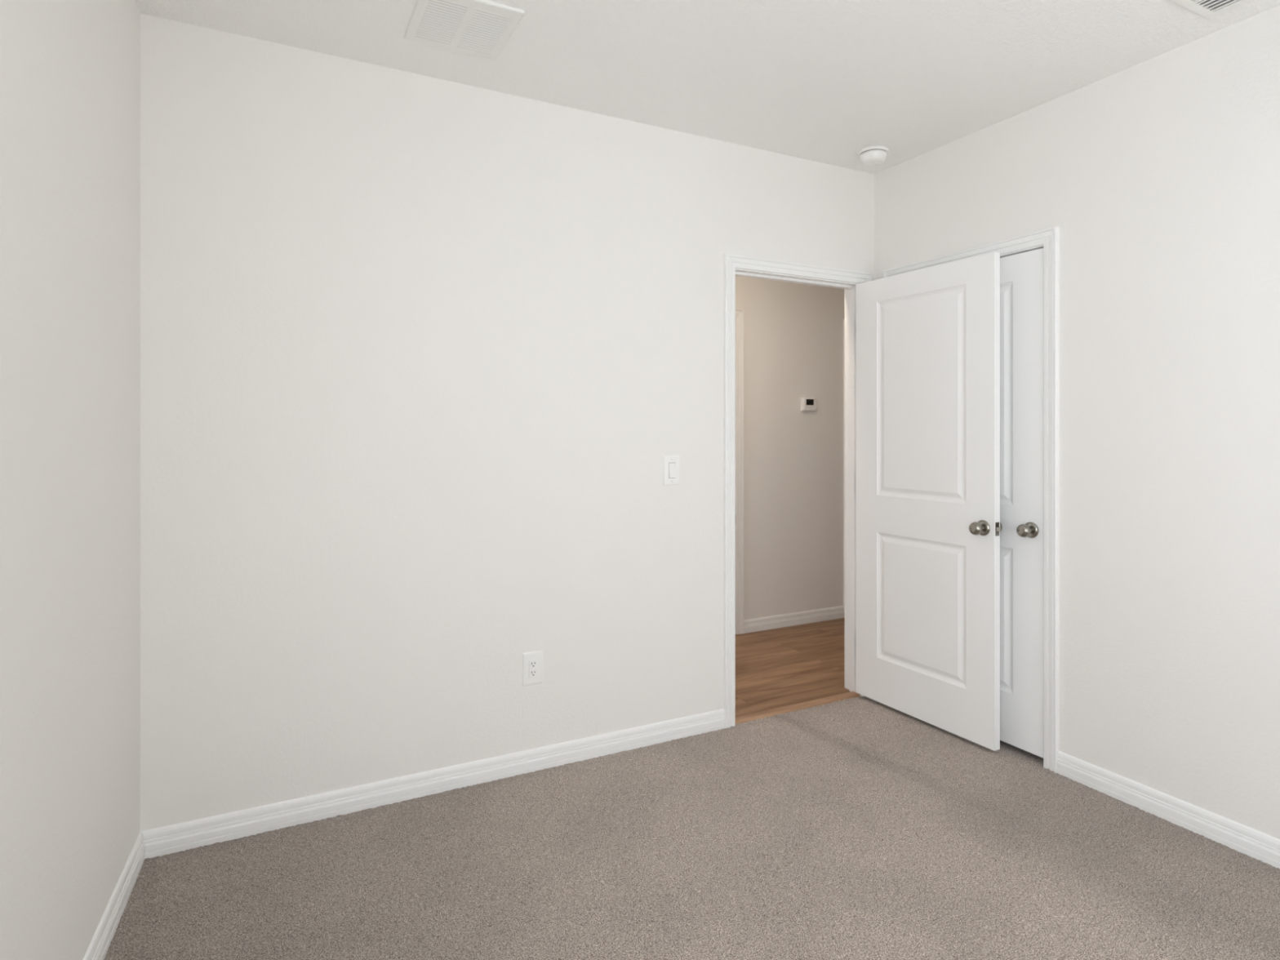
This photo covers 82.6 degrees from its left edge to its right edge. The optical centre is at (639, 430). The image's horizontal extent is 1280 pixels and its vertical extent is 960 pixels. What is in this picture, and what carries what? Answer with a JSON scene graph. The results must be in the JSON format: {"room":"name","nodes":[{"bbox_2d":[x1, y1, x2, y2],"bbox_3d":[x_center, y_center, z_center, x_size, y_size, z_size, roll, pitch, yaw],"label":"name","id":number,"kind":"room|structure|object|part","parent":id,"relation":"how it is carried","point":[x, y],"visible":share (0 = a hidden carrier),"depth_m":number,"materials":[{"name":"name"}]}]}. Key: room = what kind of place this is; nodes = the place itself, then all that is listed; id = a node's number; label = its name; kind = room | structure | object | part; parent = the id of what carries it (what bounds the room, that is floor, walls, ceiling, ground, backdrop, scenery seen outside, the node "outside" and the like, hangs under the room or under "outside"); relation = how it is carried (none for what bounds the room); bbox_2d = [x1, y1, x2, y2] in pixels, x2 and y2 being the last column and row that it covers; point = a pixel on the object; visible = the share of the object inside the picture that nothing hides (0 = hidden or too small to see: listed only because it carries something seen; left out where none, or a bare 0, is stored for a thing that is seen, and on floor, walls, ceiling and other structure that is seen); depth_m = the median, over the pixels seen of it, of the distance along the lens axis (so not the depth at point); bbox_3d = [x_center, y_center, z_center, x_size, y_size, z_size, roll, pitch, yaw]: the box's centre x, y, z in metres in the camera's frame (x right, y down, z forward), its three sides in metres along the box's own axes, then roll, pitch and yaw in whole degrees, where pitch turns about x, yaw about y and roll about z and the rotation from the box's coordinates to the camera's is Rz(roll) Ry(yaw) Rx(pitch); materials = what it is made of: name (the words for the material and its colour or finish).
{"room":"empty bedroom","nodes":[
{"label":"empty bedroom","id":0,"kind":"room"},
{"bbox_2d":[0,0,140,959],"bbox_3d":[-0.888,0.031,0.597,0.120,2.670,3.620,0,0,-24],"label":"wall","id":1,"kind":"structure","parent":0,"point":[70,69],"depth_m":1.61,"materials":[{"name":"white paint"}]},
{"bbox_2d":[83,831,144,959],"bbox_3d":[-0.841,1.297,0.656,0.014,0.090,3.550,0,0,-24],"label":"baseboard","id":2,"kind":"structure","parent":1,"relation":"attached to","point":[97,949],"depth_m":1.98,"materials":[{"name":"white paint"}]},
{"bbox_2d":[140,13,874,831],"bbox_3d":[0.831,0.031,3.585,5.750,2.670,0.115,0,0,-27],"label":"wall","id":3,"kind":"structure","parent":0,"point":[423,357],"depth_m":2.67,"materials":[{"name":"white paint"}]},
{"bbox_2d":[140,708,725,858],"bbox_3d":[-0.589,1.297,2.775,2.184,0.090,0.014,0,0,-27],"label":"baseboard","id":4,"kind":"structure","parent":3,"relation":"attached to","point":[176,837],"depth_m":2.64,"materials":[{"name":"white paint"}]},
{"bbox_2d":[522,650,542,685],"bbox_3d":[-0.421,0.934,2.866,0.084,0.128,0.009,0,0,-27],"label":"power outlet","id":5,"kind":"object","parent":3,"relation":"attached to","point":[532,662],"visible":1,"depth_m":2.86,"materials":[{"name":"white plastic"}]},
{"bbox_2d":[528,659,537,677],"bbox_3d":[-0.419,0.934,2.863,0.033,0.067,0.003,0,0,-27],"label":"receptacle","id":6,"kind":"object","parent":5,"relation":"attached to","point":[532,663],"depth_m":2.86,"materials":[{"name":"white plastic"}]},
{"bbox_2d":[662,455,679,484],"bbox_3d":[0.138,0.172,3.154,0.080,0.126,0.012,0,0,-27],"label":"light switch","id":7,"kind":"object","parent":3,"relation":"attached to","point":[670,463],"visible":1,"depth_m":3.15,"materials":[{"name":"white plastic"}]},
{"bbox_2d":[723,253,872,728],"bbox_3d":[0.746,0.273,3.541,0.891,2.135,0.150,0,0,-27],"label":"door frame","id":8,"kind":"structure","parent":3,"relation":"attached to","point":[734,265],"depth_m":3.36,"materials":[{"name":"white paint"}]},
{"bbox_3d":[0.715,0.273,3.600,0.891,2.135,0.018,0,0,-27],"label":"casing","id":9,"kind":"part","parent":8,"relation":"part of","materials":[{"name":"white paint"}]},
{"bbox_2d":[735,691,860,724],"bbox_3d":[0.760,1.332,3.514,0.767,0.016,0.050,0,0,-27],"label":"trim","id":10,"kind":"structure","parent":3,"relation":"attached to","point":[811,704],"depth_m":3.50,"materials":[{"name":"brown wood"}]},
{"bbox_2d":[855,252,1002,751],"bbox_3d":[1.279,0.289,3.318,0.166,2.038,0.780,0,0,-29],"label":"door","id":11,"kind":"structure","parent":3,"relation":"in","point":[928,526],"depth_m":3.26,"materials":[{"name":"white paint"}]},
{"bbox_3d":[1.390,0.403,3.005,0.057,0.054,0.054,0,0,-29],"label":"knob","id":12,"kind":"part","parent":11,"relation":"part of","materials":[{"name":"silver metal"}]},
{"bbox_3d":[1.463,0.403,2.985,0.024,0.056,0.002,0,0,-29],"label":"latch plate","id":13,"kind":"part","parent":11,"relation":"part of","materials":[{"name":"silver metal"}]},
{"bbox_2d":[103,696,1279,959],"bbox_3d":[0.827,1.355,1.509,4.176,0.064,3.579,0,0,-27],"label":"floor","id":14,"kind":"structure","parent":0,"point":[860,828],"depth_m":2.20,"materials":[{"name":"carpet"}]},
{"bbox_2d":[134,0,1279,173],"bbox_3d":[0.485,-1.329,1.341,3.668,0.050,3.780,0,0,-27],"label":"ceiling","id":15,"kind":"structure","parent":0,"point":[826,82],"depth_m":2.51,"materials":[{"name":"white paint"}]},
{"bbox_2d":[404,0,524,60],"bbox_3d":[-0.569,-1.299,2.338,0.307,0.009,0.328,0,0,-27],"label":"ceiling vent","id":16,"kind":"object","parent":15,"relation":"in","point":[477,28],"visible":1,"depth_m":2.33,"materials":[{"name":"white metal"}]},
{"bbox_2d":[857,145,888,166],"bbox_3d":[1.088,-1.273,3.401,0.137,0.061,0.137,0,0,-27],"label":"smoke detector","id":17,"kind":"object","parent":15,"relation":"attached to","point":[874,155],"visible":1,"depth_m":3.36,"materials":[{"name":"white plastic"}]},
{"bbox_2d":[1170,0,1253,19],"bbox_3d":[1.713,-1.299,2.064,0.360,0.010,0.344,0,0,-27],"label":"ceiling vent","id":18,"kind":"object","parent":15,"relation":"in","point":[1209,9],"visible":1,"depth_m":2.22,"materials":[{"name":"white metal"}]},
{"bbox_2d":[735,275,844,619],"bbox_3d":[0.743,0.031,4.892,4.700,2.670,0.115,0,0,-27],"label":"wall","id":19,"kind":"structure","parent":0,"point":[793,332],"depth_m":4.98,"materials":[{"name":"white paint"}]},
{"bbox_2d":[735,308,743,634],"bbox_3d":[0.291,0.270,4.583,0.876,2.128,0.018,0,0,-27],"label":"door frame","id":20,"kind":"structure","parent":19,"relation":"attached to","point":[739,313],"depth_m":4.77,"materials":[{"name":"white paint"}]},
{"bbox_2d":[743,605,844,633],"bbox_3d":[1.065,1.291,4.987,0.870,0.090,0.014,0,0,-27],"label":"baseboard","id":21,"kind":"structure","parent":19,"relation":"attached to","point":[756,624],"depth_m":4.97,"materials":[{"name":"white paint"}]},
{"bbox_2d":[800,396,816,411],"bbox_3d":[1.167,-0.183,5.031,0.120,0.098,0.030,0,0,-27],"label":"thermostat","id":22,"kind":"object","parent":19,"relation":"attached to","point":[807,403],"visible":1,"depth_m":5.01,"materials":[{"name":"white plastic"}]},
{"bbox_2d":[843,319,844,605],"bbox_3d":[1.840,0.270,5.388,0.876,2.128,0.018,0,0,-27],"label":"door frame","id":23,"kind":"structure","parent":19,"relation":"attached to","point":[843,319],"depth_m":5.19,"materials":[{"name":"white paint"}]},
{"bbox_2d":[735,617,850,716],"bbox_3d":[1.013,1.348,4.373,4.700,0.036,1.255,0,0,-27],"label":"floor","id":24,"kind":"structure","parent":0,"point":[785,666],"depth_m":4.12,"materials":[{"name":"wood"}]},
{"bbox_2d":[874,4,1279,839],"bbox_3d":[2.062,0.031,2.160,0.115,2.670,3.550,0,0,-27],"label":"wall","id":25,"kind":"structure","parent":0,"point":[1158,177],"depth_m":2.53,"materials":[{"name":"white paint"}]},
{"bbox_2d":[883,226,1058,773],"bbox_3d":[1.475,0.271,3.270,0.132,2.138,0.893,0,0,-27],"label":"door frame","id":26,"kind":"structure","parent":25,"relation":"attached to","point":[1047,239],"depth_m":2.87,"materials":[{"name":"white paint"}]},
{"bbox_2d":[1000,248,1043,758],"bbox_3d":[1.453,0.289,3.252,0.166,2.038,0.773,0,0,-27],"label":"door","id":27,"kind":"structure","parent":25,"relation":"in","point":[1021,274],"depth_m":2.99,"materials":[{"name":"white paint"}]},
{"bbox_3d":[1.554,0.403,2.940,0.057,0.054,0.054,0,0,-27],"label":"knob","id":28,"kind":"part","parent":27,"relation":"part of","materials":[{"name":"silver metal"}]},
{"bbox_2d":[1056,751,1279,868],"bbox_3d":[2.227,1.297,1.702,0.014,0.090,2.584,0,0,-27],"label":"baseboard","id":29,"kind":"structure","parent":25,"relation":"attached to","point":[1258,845],"depth_m":2.48,"materials":[{"name":"white paint"}]}
]}

